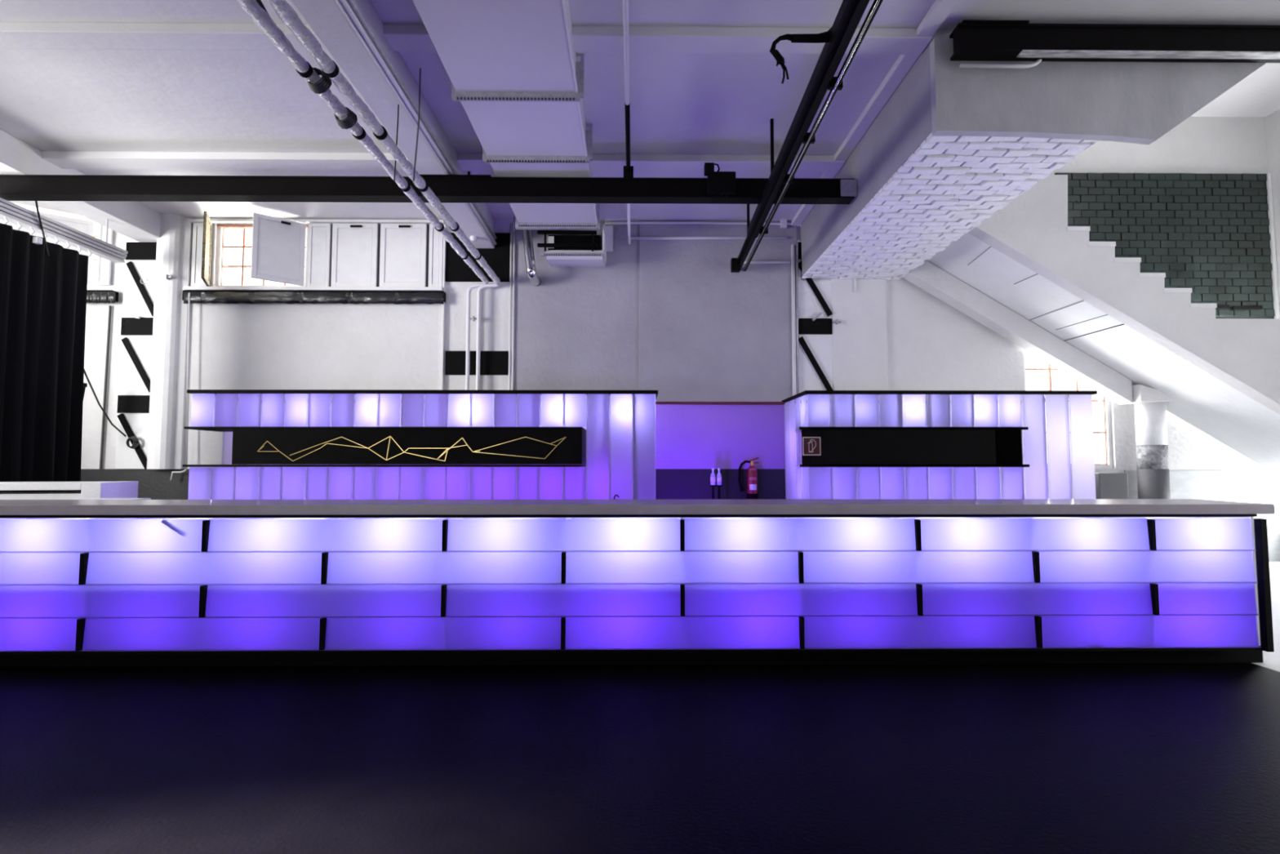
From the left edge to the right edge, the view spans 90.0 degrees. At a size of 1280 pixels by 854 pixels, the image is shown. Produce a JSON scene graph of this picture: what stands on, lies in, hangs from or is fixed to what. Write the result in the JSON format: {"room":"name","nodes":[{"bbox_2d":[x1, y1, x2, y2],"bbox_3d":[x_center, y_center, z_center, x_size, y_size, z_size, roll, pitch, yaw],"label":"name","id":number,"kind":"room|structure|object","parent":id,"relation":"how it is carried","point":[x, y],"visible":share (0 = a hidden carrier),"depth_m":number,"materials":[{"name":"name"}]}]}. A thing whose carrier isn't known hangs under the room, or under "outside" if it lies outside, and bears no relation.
{"room":"entertainment venue","nodes":[
{"label":"entertainment venue","id":0,"kind":"room"},
{"bbox_2d":[83,382,87,398],"bbox_3d":[-7.504,-0.232,8.549,0.165,0.711,0.050,0,-3,-1],"label":"wall bracket","id":1,"kind":"object","parent":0,"point":[85,384],"visible":0.14,"depth_m":8.57,"materials":[{"name":"metal"}]},
{"bbox_2d":[0,561,1279,853],"bbox_3d":[-0.042,1.590,1.511,18.950,0.200,15.200,0,-3,-1],"label":"floor","id":2,"kind":"structure","parent":0,"point":[1027,757],"depth_m":3.04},
{"bbox_2d":[0,480,138,499],"bbox_3d":[-5.924,1.153,6.271,1.470,1.221,0.640,1,-3,-10],"label":"bar","id":3,"kind":"object","parent":2,"relation":"on","point":[120,489],"visible":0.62,"depth_m":6.10,"materials":[{"name":"white paint"}]},
{"bbox_2d":[67,497,151,499],"bbox_3d":[-4.840,1.193,5.776,0.602,1.083,0.270,0,-3,-1],"label":"countertop","id":4,"kind":"structure","parent":3,"relation":"on","point":[81,498],"depth_m":5.86,"materials":[{"name":"white paint"}]},
{"bbox_2d":[182,389,657,499],"bbox_3d":[-2.096,0.725,6.613,4.534,2.113,1.030,0,-3,-1],"label":"bar","id":5,"kind":"object","parent":2,"relation":"on","point":[296,444],"visible":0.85,"depth_m":6.17,"materials":[{"name":"white plastic"}]},
{"bbox_2d":[182,464,586,466],"bbox_3d":[-2.460,0.386,6.388,3.801,0.022,0.550,0,-3,-1],"label":"shelf","id":6,"kind":"object","parent":5,"relation":"attached to","point":[183,465],"depth_m":6.11,"materials":[{"name":"black paint"}]},
{"bbox_2d":[183,426,586,431],"bbox_3d":[-2.460,0.024,6.409,3.801,0.022,0.550,0,-3,-1],"label":"shelf","id":7,"kind":"object","parent":5,"relation":"attached to","point":[208,428],"depth_m":6.14,"materials":[{"name":"black paint"}]},
{"bbox_2d":[0,514,1274,666],"bbox_3d":[-0.500,1.135,4.570,9.798,1.060,0.515,0,-3,-1],"label":"bar","id":8,"kind":"object","parent":2,"relation":"on","point":[397,589],"depth_m":4.38,"materials":[{"name":"white"}]},
{"bbox_2d":[0,498,1275,515],"bbox_3d":[-0.607,0.570,4.594,9.782,0.066,0.650,0,-3,-1],"label":"countertop","id":9,"kind":"structure","parent":8,"relation":"on","point":[682,506],"depth_m":4.30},
{"bbox_2d":[710,484,715,498],"bbox_3d":[0.774,1.203,6.750,0.060,1.175,0.060,0,-3,-1],"label":"stand","id":10,"kind":"object","parent":2,"relation":"on","point":[712,486],"visible":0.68,"depth_m":6.77,"materials":[{"name":"black paint"}]},
{"bbox_2d":[710,467,715,484],"bbox_3d":[0.774,0.526,6.790,0.055,0.178,0.055,0,-3,-1],"label":"bottle","id":11,"kind":"object","parent":10,"relation":"on","point":[713,478],"visible":1,"depth_m":6.77,"materials":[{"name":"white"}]},
{"bbox_2d":[715,484,722,498],"bbox_3d":[0.840,1.203,6.751,0.060,1.175,0.060,0,-3,-1],"label":"stand","id":12,"kind":"object","parent":2,"relation":"on","point":[717,486],"visible":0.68,"depth_m":6.77,"materials":[{"name":"black paint"}]},
{"bbox_2d":[716,467,721,484],"bbox_3d":[0.840,0.526,6.790,0.055,0.178,0.055,0,-3,-1],"label":"bottle","id":13,"kind":"object","parent":12,"relation":"on","point":[718,475],"visible":1,"depth_m":6.77,"materials":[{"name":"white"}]},
{"bbox_2d":[655,401,785,499],"bbox_3d":[0.883,0.765,7.102,1.453,2.091,0.110,0,-3,-1],"label":"wall","id":14,"kind":"structure","parent":2,"relation":"on","point":[723,435],"depth_m":7.11,"materials":[{"name":"purple paint"}]},
{"bbox_2d":[737,457,759,498],"bbox_3d":[1.190,0.579,7.016,0.230,0.495,0.120,0,-3,-1],"label":"fire extinguisher","id":15,"kind":"object","parent":14,"relation":"attached to","point":[752,473],"visible":0.95,"depth_m":6.98,"materials":[{"name":"red metal"}]},
{"bbox_2d":[796,240,832,399],"bbox_3d":[2.540,-0.405,9.228,0.525,4.671,0.073,0,-3,-1],"label":"lattice column","id":16,"kind":"structure","parent":2,"relation":"on","point":[815,337],"depth_m":9.27,"materials":[{"name":"metal"}]},
{"bbox_2d":[812,311,822,320],"bbox_3d":[2.557,-1.593,9.234,0.148,0.129,0.030,0,-3,-1],"label":"lamp","id":17,"kind":"object","parent":16,"relation":"attached to","point":[820,313],"visible":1,"depth_m":9.22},
{"bbox_2d":[782,390,1097,498],"bbox_3d":[2.998,0.728,6.666,2.919,2.113,1.030,0,-3,-1],"label":"bar","id":18,"kind":"object","parent":2,"relation":"on","point":[961,444],"visible":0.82,"depth_m":6.23,"materials":[{"name":"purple plastic"}]},
{"bbox_2d":[802,436,821,455],"bbox_3d":[1.654,0.185,6.166,0.175,0.177,0.008,0,-3,-1],"label":"fire sign","id":19,"kind":"object","parent":18,"relation":"attached to","point":[811,445],"visible":1,"depth_m":6.17,"materials":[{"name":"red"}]},
{"bbox_2d":[800,426,1026,431],"bbox_3d":[2.693,0.027,6.463,2.112,0.022,0.550,0,-3,-1],"label":"shelf","id":20,"kind":"object","parent":18,"relation":"attached to","point":[808,428],"depth_m":6.19,"materials":[{"name":"black paint"}]},
{"bbox_2d":[810,464,1028,466],"bbox_3d":[2.693,0.389,6.442,2.112,0.022,0.550,0,-3,-1],"label":"shelf","id":21,"kind":"object","parent":18,"relation":"attached to","point":[811,465],"depth_m":6.17,"materials":[{"name":"black paint"}]},
{"bbox_2d":[1094,472,1128,498],"bbox_3d":[6.468,1.279,8.949,0.394,1.276,0.480,0,-3,-1],"label":"pier","id":22,"kind":"object","parent":2,"relation":"on","point":[1108,485],"visible":0.32,"depth_m":8.74,"materials":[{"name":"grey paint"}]},
{"bbox_2d":[1127,384,1170,498],"bbox_3d":[7.161,0.669,8.986,0.470,2.499,0.389,0,-3,-1],"label":"support post","id":23,"kind":"object","parent":2,"relation":"on","point":[1149,403],"visible":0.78,"depth_m":8.88,"materials":[{"name":"paint"}]},
{"bbox_2d":[902,174,1279,476],"bbox_3d":[6.565,-1.104,8.493,5.495,3.806,1.717,0,-3,-1],"label":"staircase","id":24,"kind":"structure","parent":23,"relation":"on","point":[1037,281],"depth_m":8.04,"materials":[{"name":"white paint"}]},
{"bbox_2d":[0,0,1279,221],"bbox_3d":[-0.042,-3.552,1.807,18.950,0.200,15.200,0,-3,-1],"label":"ceiling","id":25,"kind":"structure","parent":0,"point":[51,100],"depth_m":6.13,"materials":[{"name":"paint"}]},
{"bbox_2d":[0,128,160,242],"bbox_3d":[-7.004,-2.994,6.710,0.430,0.350,5.200,0,-3,-1],"label":"ceiling beam","id":26,"kind":"structure","parent":25,"relation":"attached to","point":[135,220],"depth_m":8.06,"materials":[{"name":"paint"}]},
{"bbox_2d":[0,197,128,262],"bbox_3d":[-6.952,-2.617,5.863,0.156,0.500,5.550,0,-3,-1],"label":"track","id":27,"kind":"object","parent":26,"relation":"hanging from","point":[14,213],"visible":1,"depth_m":7.67,"materials":[{"name":"grey"}]},
{"bbox_2d":[0,217,91,491],"bbox_3d":[-6.971,-0.244,7.358,0.219,4.075,1.311,0,-3,-1],"label":"curtain","id":28,"kind":"object","parent":27,"relation":"hanging from","point":[43,297],"visible":0.73,"depth_m":7.46,"materials":[{"name":"black fabric"}]},
{"bbox_2d":[267,0,500,390],"bbox_3d":[-2.130,-0.612,5.576,0.336,3.465,7.108,0,-3,-1],"label":"insulated pipe","id":29,"kind":"object","parent":25,"relation":"hanging from","point":[286,14],"visible":0.97,"depth_m":4.94,"materials":[{"name":"metal"}]},
{"bbox_2d":[236,0,488,390],"bbox_3d":[-2.287,-0.611,5.574,0.317,3.461,7.108,0,-3,-1],"label":"insulated pipe","id":30,"kind":"object","parent":29,"relation":"attached to","point":[260,16],"visible":0.98,"depth_m":5.04,"materials":[{"name":"metal"}]},
{"bbox_2d":[255,0,381,164],"bbox_3d":[-2.267,-2.380,5.109,0.074,0.032,2.848,0,-3,-2],"label":"cable","id":31,"kind":"object","parent":30,"relation":"attached to","point":[259,2],"visible":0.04,"depth_m":3.72,"materials":[{"name":"grey metal"}]},
{"bbox_2d":[306,67,332,93],"bbox_3d":[-2.189,-2.354,4.344,0.159,0.152,0.106,0,-3,-1],"label":"cable loop","id":32,"kind":"object","parent":30,"relation":"attached to","point":[321,86],"visible":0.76,"depth_m":4.33,"materials":[{"name":"black rubber"}]},
{"bbox_2d":[333,106,357,128],"bbox_3d":[-2.216,-2.327,4.805,0.159,0.152,0.106,0,-3,-1],"label":"cable loop","id":33,"kind":"object","parent":30,"relation":"attached to","point":[350,121],"visible":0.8,"depth_m":4.79,"materials":[{"name":"black rubber"}]},
{"bbox_2d":[289,0,495,248],"bbox_3d":[-2.192,-3.244,1.767,0.310,0.420,15.200,0,-3,-1],"label":"ceiling beam","id":34,"kind":"structure","parent":25,"relation":"attached to","point":[328,20],"depth_m":5.46,"materials":[{"name":"paint"}]},
{"bbox_2d":[393,104,399,181],"bbox_3d":[-2.119,-2.638,5.579,0.035,1.011,0.013,0,-3,-1],"label":"wire","id":35,"kind":"object","parent":34,"relation":"hanging from","point":[397,104],"visible":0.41,"depth_m":5.57,"materials":[{"name":"grey"}]},
{"bbox_2d":[339,0,497,244],"bbox_3d":[-2.050,-2.866,5.453,0.042,0.042,7.600,0,-3,-1],"label":"conduit","id":36,"kind":"object","parent":34,"relation":"attached to","point":[344,3],"visible":1,"depth_m":5.41,"materials":[{"name":"white"}]},
{"bbox_2d":[346,0,497,239],"bbox_3d":[-2.050,-2.951,5.458,0.042,0.042,7.600,0,-3,-1],"label":"conduit","id":37,"kind":"object","parent":34,"relation":"attached to","point":[352,2],"visible":1,"depth_m":5.54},
{"bbox_2d":[0,171,857,204],"bbox_3d":[-3.602,-2.682,7.039,11.940,0.355,0.240,0,-3,-1],"label":"steel beam","id":38,"kind":"structure","parent":34,"relation":"attached to","point":[467,188],"depth_m":6.97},
{"bbox_2d":[35,200,126,436],"bbox_3d":[-7.058,-1.238,7.999,0.238,2.632,2.214,1,-3,-15],"label":"cable","id":39,"kind":"object","parent":38,"relation":"hanging from","point":[36,202],"visible":0.59,"depth_m":8.35,"materials":[{"name":"black rubber"}]},
{"bbox_2d":[32,236,42,244],"bbox_3d":[-6.741,-2.085,7.162,0.060,0.070,0.060,0,-3,-1],"label":"weight","id":40,"kind":"object","parent":39,"relation":"hanging from","point":[37,240],"visible":1,"depth_m":7.13,"materials":[{"name":"white plastic"}]},
{"bbox_2d":[622,0,633,244],"bbox_3d":[-0.116,-2.863,5.998,0.110,0.158,6.648,0,-3,-1],"label":"conduit","id":41,"kind":"object","parent":38,"relation":"attached to","point":[628,169],"visible":0.98,"depth_m":5.72,"materials":[{"name":"white"}]},
{"bbox_2d":[703,162,736,198],"bbox_3d":[0.867,-2.669,6.940,0.338,0.384,0.090,0,-3,-1],"label":"clamp","id":42,"kind":"object","parent":38,"relation":"attached to","point":[720,183],"visible":1,"depth_m":6.91,"materials":[{"name":"metal"}]},
{"bbox_2d":[710,192,818,203],"bbox_3d":[1.369,-2.535,7.072,1.266,0.087,0.140,0,-3,-1],"label":"track","id":43,"kind":"object","parent":38,"relation":"attached to","point":[722,200],"visible":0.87,"depth_m":7.04,"materials":[{"name":"metal"}]},
{"bbox_2d":[470,235,476,241],"bbox_3d":[-2.300,-2.645,8.843,0.100,0.155,0.098,0,-3,-1],"label":"pendant","id":44,"kind":"object","parent":34,"relation":"hanging from","point":[473,238],"visible":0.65,"depth_m":8.81,"materials":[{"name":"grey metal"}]},
{"bbox_2d":[413,67,421,181],"bbox_3d":[-1.945,-2.638,5.581,0.051,1.010,0.013,0,-3,-1],"label":"wire","id":45,"kind":"object","parent":25,"relation":"hanging from","point":[420,68],"visible":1,"depth_m":5.58,"materials":[{"name":"grey"}]},
{"bbox_2d":[41,151,845,172],"bbox_3d":[-2.356,-3.084,7.451,9.440,0.085,0.270,0,-3,-1],"label":"trim","id":46,"kind":"structure","parent":25,"relation":"attached to","point":[62,159],"depth_m":7.36,"materials":[{"name":"paint"}]},
{"bbox_2d":[0,22,932,54],"bbox_3d":[-3.583,-3.210,5.266,11.940,0.085,0.220,0,-3,-1],"label":"trim","id":47,"kind":"structure","parent":25,"relation":"attached to","point":[13,35],"depth_m":5.24,"materials":[{"name":"paint"}]},
{"bbox_2d":[412,0,599,230],"bbox_3d":[-1.052,-3.050,5.133,1.140,0.420,6.920,0,-3,-1],"label":"air duct","id":48,"kind":"object","parent":25,"relation":"hanging from","point":[513,67],"visible":0.98,"depth_m":5.47,"materials":[{"name":"white"}]},
{"bbox_2d":[511,214,515,232],"bbox_3d":[-1.670,-2.909,9.015,0.272,0.342,0.034,0,-3,-1],"label":"cable","id":49,"kind":"object","parent":25,"relation":"hanging from","point":[513,223],"visible":0.36,"depth_m":9.00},
{"bbox_2d":[730,0,883,272],"bbox_3d":[1.410,-2.803,5.854,0.265,0.830,7.028,0,-3,0],"label":"rail","id":50,"kind":"object","parent":25,"relation":"attached to","point":[850,14],"visible":0.96,"depth_m":5.17,"materials":[{"name":"black metal"}]},
{"bbox_2d":[769,26,831,84],"bbox_3d":[1.151,-2.560,4.367,0.538,0.451,0.099,0,-3,-1],"label":"cable","id":51,"kind":"object","parent":50,"relation":"attached to","point":[823,37],"visible":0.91,"depth_m":4.35,"materials":[{"name":"rubber"}]},
{"bbox_2d":[800,27,1266,279],"bbox_3d":[5.150,-3.492,7.367,5.550,2.580,4.199,0,-3,-1],"label":"bulkhead","id":52,"kind":"object","parent":25,"relation":"attached to","point":[951,147],"visible":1,"depth_m":5.50,"materials":[{"name":"brick"}]},
{"bbox_2d":[853,279,856,292],"bbox_3d":[3.127,-2.098,9.300,0.038,0.284,0.035,1,-4,-23],"label":"conduit","id":53,"kind":"object","parent":52,"relation":"attached to","point":[855,280],"visible":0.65,"depth_m":9.28,"materials":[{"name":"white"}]},
{"bbox_2d":[949,19,1279,62],"bbox_3d":[5.924,-3.058,5.122,6.850,0.240,0.170,0,-3,-1],"label":"steel beam","id":54,"kind":"structure","parent":52,"relation":"attached to","point":[973,40],"depth_m":5.04,"materials":[{"name":"metal"}]},
{"bbox_2d":[959,59,1041,68],"bbox_3d":[2.905,-2.928,5.143,0.673,0.100,0.042,0,-3,-1],"label":"conduit","id":55,"kind":"object","parent":54,"relation":"attached to","point":[1037,62],"visible":0.98,"depth_m":5.12,"materials":[{"name":"white"}]},
{"bbox_2d":[80,116,1267,498],"bbox_3d":[-0.123,-1.359,9.443,18.950,6.600,0.300,0,-3,-1],"label":"wall","id":56,"kind":"structure","parent":0,"point":[932,344],"depth_m":9.27,"materials":[{"name":"white paint"}]},
{"bbox_2d":[0,210,93,284],"bbox_3d":[-8.406,-2.535,8.862,1.250,0.918,0.036,3,-4,-39],"label":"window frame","id":57,"kind":"structure","parent":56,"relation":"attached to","point":[86,227],"depth_m":9.11,"materials":[{"name":"white paint"}]},
{"bbox_2d":[87,235,97,284],"bbox_3d":[-8.379,-2.619,9.369,1.079,1.144,0.080,0,-3,-1],"label":"window","id":58,"kind":"structure","parent":56,"relation":"in","point":[93,260],"depth_m":9.37,"materials":[{"name":"white paint"}]},
{"bbox_2d":[86,291,115,303],"bbox_3d":[-7.763,-1.843,9.111,0.575,0.176,0.028,0,-3,-1],"label":"window sill","id":59,"kind":"structure","parent":56,"relation":"attached to","point":[97,297],"depth_m":9.11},
{"bbox_2d":[87,289,118,302],"bbox_3d":[-7.816,-1.879,9.182,0.567,0.142,0.120,0,-3,-1],"label":"trim","id":60,"kind":"structure","parent":56,"relation":"attached to","point":[93,291],"depth_m":9.13,"materials":[{"name":"black paint"}]},
{"bbox_2d":[95,223,112,284],"bbox_3d":[-7.723,-2.508,9.232,0.184,0.930,0.035,0,-3,-1],"label":"shutter","id":61,"kind":"object","parent":56,"relation":"attached to","point":[103,265],"visible":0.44,"depth_m":9.21,"materials":[{"name":"white paint"}]},
{"bbox_2d":[99,305,111,468],"bbox_3d":[-7.630,-0.574,9.139,0.056,2.343,0.032,0,-3,-1],"label":"conduit","id":62,"kind":"object","parent":56,"relation":"attached to","point":[109,306],"visible":1,"depth_m":9.13,"materials":[{"name":"grey metal"}]},
{"bbox_2d":[115,235,156,469],"bbox_3d":[-7.178,-1.238,9.174,0.523,3.684,0.073,0,-3,-1],"label":"lattice column","id":63,"kind":"structure","parent":56,"relation":"attached to","point":[136,334],"depth_m":9.15,"materials":[{"name":"white paint"}]},
{"bbox_2d":[125,435,138,448],"bbox_3d":[-7.142,0.218,9.008,0.159,0.182,0.044,0,-3,-1],"label":"cable coil","id":64,"kind":"object","parent":63,"relation":"hanging from","point":[133,437],"visible":1,"depth_m":9.00,"materials":[{"name":"grey rubber"}]},
{"bbox_2d":[125,313,140,319],"bbox_3d":[-7.236,-1.581,9.131,0.190,0.075,0.030,0,-3,-1],"label":"lamp","id":65,"kind":"object","parent":63,"relation":"attached to","point":[126,314],"visible":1,"depth_m":9.12,"materials":[{"name":"white plastic"}]},
{"bbox_2d":[162,274,173,279],"bbox_3d":[-6.669,-2.113,9.027,0.120,0.065,0.060,0,-3,-1],"label":"cleat","id":66,"kind":"object","parent":56,"relation":"attached to","point":[166,277],"visible":1,"depth_m":9.02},
{"bbox_2d":[146,213,193,469],"bbox_3d":[-6.719,-1.216,9.105,0.446,3.623,0.220,0,-3,-1],"label":"pillar","id":67,"kind":"structure","parent":56,"relation":"attached to","point":[168,382],"depth_m":9.05,"materials":[{"name":"white paint"}]},
{"bbox_2d":[191,222,206,286],"bbox_3d":[-6.350,-2.485,9.245,0.218,0.934,0.035,0,-3,-1],"label":"shutter","id":68,"kind":"object","parent":56,"relation":"attached to","point":[197,231],"visible":0.73,"depth_m":9.23,"materials":[{"name":"white paint"}]},
{"bbox_2d":[200,210,212,286],"bbox_3d":[-6.107,-2.498,9.023,0.035,0.934,0.500,2,-4,-27],"label":"shutter","id":69,"kind":"object","parent":56,"relation":"attached to","point":[207,224],"visible":1,"depth_m":8.96,"materials":[{"name":"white wood"}]},
{"bbox_2d":[215,222,308,286],"bbox_3d":[-5.511,-2.498,9.382,1.340,0.976,0.100,0,-3,-1],"label":"window","id":70,"kind":"structure","parent":56,"relation":"in","point":[221,227],"depth_m":9.37,"materials":[{"name":"white paint"}]},
{"bbox_2d":[250,212,306,286],"bbox_3d":[-5.107,-2.506,9.060,0.660,0.914,0.055,3,-4,-41],"label":"shutter","id":71,"kind":"object","parent":70,"relation":"attached to","point":[278,244],"visible":1,"depth_m":9.05,"materials":[{"name":"white paint"}]},
{"bbox_2d":[190,223,429,287],"bbox_3d":[-4.686,-2.482,9.294,3.681,0.934,0.024,0,-3,-1],"label":"trim","id":72,"kind":"structure","parent":56,"relation":"attached to","point":[379,225],"depth_m":9.29,"materials":[{"name":"grey"}]},
{"bbox_2d":[182,290,445,302],"bbox_3d":[-4.676,-1.877,9.215,3.713,0.142,0.120,0,-3,-1],"label":"trim","id":73,"kind":"structure","parent":56,"relation":"attached to","point":[347,291],"depth_m":9.16,"materials":[{"name":"black paint"}]},
{"bbox_2d":[183,291,444,304],"bbox_3d":[-4.660,-1.842,9.143,3.690,0.176,0.028,0,-3,-1],"label":"pipe","id":74,"kind":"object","parent":56,"relation":"attached to","point":[223,297],"depth_m":9.14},
{"bbox_2d":[170,293,190,479],"bbox_3d":[-6.477,-0.583,9.061,0.231,2.667,0.026,0,-3,-1],"label":"conduit","id":75,"kind":"object","parent":74,"relation":"attached to","point":[188,311],"visible":1,"depth_m":9.05,"materials":[{"name":"white"}]},
{"bbox_2d":[183,218,446,390],"bbox_3d":[-4.690,-1.237,9.178,3.731,3.534,0.120,0,-3,-1],"label":"trim","id":76,"kind":"structure","parent":56,"relation":"attached to","point":[193,220],"depth_m":9.19,"materials":[{"name":"white paint"}]},
{"bbox_2d":[306,222,331,286],"bbox_3d":[-4.646,-2.484,9.263,0.312,0.934,0.035,0,-3,-1],"label":"shutter","id":77,"kind":"object","parent":56,"relation":"attached to","point":[319,234],"visible":1,"depth_m":9.25,"materials":[{"name":"white paint"}]},
{"bbox_2d":[330,223,377,286],"bbox_3d":[-4.131,-2.484,9.256,0.647,0.934,0.060,0,-3,-1],"label":"shutter","id":78,"kind":"object","parent":56,"relation":"attached to","point":[354,253],"visible":1,"depth_m":9.26,"materials":[{"name":"white paint"}]},
{"bbox_2d":[378,223,426,287],"bbox_3d":[-3.432,-2.484,9.263,0.660,0.934,0.060,0,-3,-1],"label":"shutter","id":79,"kind":"object","parent":56,"relation":"attached to","point":[402,253],"visible":1,"depth_m":9.27,"materials":[{"name":"white paint"}]},
{"bbox_2d":[80,468,785,499],"bbox_3d":[-3.698,1.262,9.097,11.796,1.327,0.015,0,-3,-1],"label":"trim","id":80,"kind":"structure","parent":56,"relation":"attached to","point":[154,484],"depth_m":9.08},
{"bbox_2d":[428,223,443,287],"bbox_3d":[-2.958,-2.483,9.280,0.197,0.934,0.035,0,-3,-1],"label":"shutter","id":81,"kind":"object","parent":56,"relation":"attached to","point":[436,238],"visible":0.77,"depth_m":9.27,"materials":[{"name":"white paint"}]},
{"bbox_2d":[444,351,508,374],"bbox_3d":[-2.353,-0.922,9.227,0.902,0.347,0.025,0,-3,-1],"label":"wall panel","id":82,"kind":"object","parent":56,"relation":"attached to","point":[491,362],"visible":0.89,"depth_m":9.21,"materials":[{"name":"black paint"}]},
{"bbox_2d":[445,232,510,281],"bbox_3d":[-2.358,-2.469,9.316,0.928,0.719,0.025,0,-3,-1],"label":"wall panel","id":83,"kind":"object","parent":56,"relation":"attached to","point":[498,258],"visible":0.74,"depth_m":9.30,"materials":[{"name":"black paint"}]},
{"bbox_2d":[508,223,512,390],"bbox_3d":[-1.875,-1.179,9.234,0.037,3.564,0.032,0,-3,-1],"label":"conduit","id":84,"kind":"object","parent":56,"relation":"attached to","point":[511,224],"visible":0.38,"depth_m":9.26,"materials":[{"name":"white"}]},
{"bbox_2d":[511,227,515,390],"bbox_3d":[-1.829,-1.179,9.235,0.037,3.564,0.032,0,-3,-1],"label":"conduit","id":85,"kind":"object","parent":56,"relation":"attached to","point":[514,233],"visible":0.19,"depth_m":9.25,"materials":[{"name":"white"}]},
{"bbox_2d":[522,229,541,286],"bbox_3d":[-1.545,-2.498,9.127,0.221,0.902,0.421,-1,-3,10],"label":"pipe","id":86,"kind":"object","parent":56,"relation":"attached to","point":[531,273],"visible":0.94,"depth_m":8.94,"materials":[{"name":"silver metal"}]},
{"bbox_2d":[537,224,613,266],"bbox_3d":[-0.898,-2.598,9.015,1.016,0.659,0.679,0,-3,-1],"label":"vent box","id":87,"kind":"object","parent":56,"relation":"attached to","point":[583,249],"visible":0.97,"depth_m":8.79,"materials":[{"name":"black paint"}]},
{"bbox_2d":[514,221,639,397],"bbox_3d":[-0.911,-1.216,9.270,1.797,3.602,0.011,0,-3,-1],"label":"wall panel","id":88,"kind":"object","parent":56,"relation":"attached to","point":[578,329],"depth_m":9.28,"materials":[{"name":"grey paint"}]},
{"bbox_2d":[604,218,626,221],"bbox_3d":[0.911,-3.028,9.325,2.850,0.085,0.044,0,-3,-1],"label":"conduit","id":89,"kind":"object","parent":56,"relation":"attached to","point":[606,220],"visible":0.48,"depth_m":9.29,"materials":[{"name":"white"}]},
{"bbox_2d":[604,222,801,227],"bbox_3d":[0.941,-2.939,9.320,2.906,0.098,0.034,0,-3,-1],"label":"conduit","id":90,"kind":"object","parent":56,"relation":"attached to","point":[606,223],"visible":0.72,"depth_m":9.31,"materials":[{"name":"white"}]},
{"bbox_2d":[630,236,787,239],"bbox_3d":[0.997,-2.746,9.309,2.296,0.062,0.042,0,-3,-1],"label":"conduit","id":91,"kind":"object","parent":56,"relation":"attached to","point":[631,237],"visible":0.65,"depth_m":9.29,"materials":[{"name":"white"}]},
{"bbox_2d":[639,220,799,401],"bbox_3d":[1.141,-1.217,9.266,2.304,3.603,0.037,0,-3,-1],"label":"wall panel","id":92,"kind":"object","parent":56,"relation":"attached to","point":[708,332],"depth_m":9.27,"materials":[{"name":"grey paint"}]},
{"bbox_2d":[743,261,791,263],"bbox_3d":[1.837,-2.391,9.298,0.699,0.044,0.036,0,-3,-1],"label":"conduit","id":93,"kind":"object","parent":56,"relation":"attached to","point":[751,262],"visible":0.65,"depth_m":9.28,"materials":[{"name":"white"}]},
{"bbox_2d":[780,218,786,228],"bbox_3d":[2.092,-2.998,9.328,0.091,0.201,0.055,0,-3,-1],"label":"junction box","id":94,"kind":"object","parent":56,"relation":"attached to","point":[783,221],"visible":0.56,"depth_m":9.30,"materials":[{"name":"white"}]},
{"bbox_2d":[791,244,796,395],"bbox_3d":[2.221,-1.546,9.253,0.063,2.211,0.056,0,-3,-1],"label":"conduit","id":95,"kind":"object","parent":56,"relation":"attached to","point":[793,246],"visible":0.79,"depth_m":9.23,"materials":[{"name":"white"}]},
{"bbox_2d":[795,242,798,392],"bbox_3d":[2.274,-1.593,9.256,0.065,2.189,0.034,0,-3,-1],"label":"conduit","id":96,"kind":"object","parent":56,"relation":"attached to","point":[797,243],"visible":1,"depth_m":9.24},
{"bbox_2d":[831,319,840,324],"bbox_3d":[2.845,-1.518,9.253,0.120,0.065,0.060,0,-3,-1],"label":"cleat","id":97,"kind":"object","parent":56,"relation":"attached to","point":[836,322],"visible":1,"depth_m":9.24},
{"bbox_2d":[830,278,888,395],"bbox_3d":[3.188,-0.119,9.231,0.814,4.100,0.050,0,-3,-1],"label":"wall panel","id":98,"kind":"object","parent":56,"relation":"attached to","point":[860,341],"depth_m":9.28,"materials":[{"name":"white paint"}]},
{"bbox_2d":[791,0,958,226],"bbox_3d":[2.315,-3.156,6.317,0.138,0.069,6.200,0,-3,-1],"label":"trim","id":99,"kind":"structure","parent":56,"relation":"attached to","point":[940,10],"depth_m":6.01,"materials":[{"name":"paint"}]},
{"bbox_2d":[1022,348,1113,467],"bbox_3d":[6.233,-0.384,9.393,1.288,1.971,0.080,0,-3,-1],"label":"window","id":100,"kind":"structure","parent":56,"relation":"in","point":[1107,432],"depth_m":9.37,"materials":[{"name":"white paint"}]},
{"bbox_2d":[1054,173,1279,319],"bbox_3d":[7.745,-2.631,9.411,3.190,2.258,0.074,0,-3,-1],"label":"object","id":101,"kind":"object","parent":56,"relation":"attached to","point":[1212,235],"visible":0.72,"depth_m":9.43,"materials":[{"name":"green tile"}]},
{"bbox_2d":[1124,470,1279,561],"bbox_3d":[8.176,1.279,9.220,2.355,1.307,0.015,0,-3,-1],"label":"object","id":102,"kind":"structure","parent":56,"relation":"attached to","point":[1262,486],"depth_m":9.24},
{"bbox_2d":[1190,62,1279,117],"bbox_3d":[6.605,-4.841,7.506,5.540,0.170,4.110,0,-3,-1],"label":"ceiling","id":103,"kind":"structure","parent":0,"point":[1257,95],"depth_m":9.07,"materials":[{"name":"paint"}]},
{"bbox_2d":[1264,109,1279,317],"bbox_3d":[9.556,-1.790,1.956,0.250,6.600,15.500,0,-3,-1],"label":"wall","id":104,"kind":"structure","parent":0,"point":[1272,121],"depth_m":9.42,"materials":[{"name":"white paint"}]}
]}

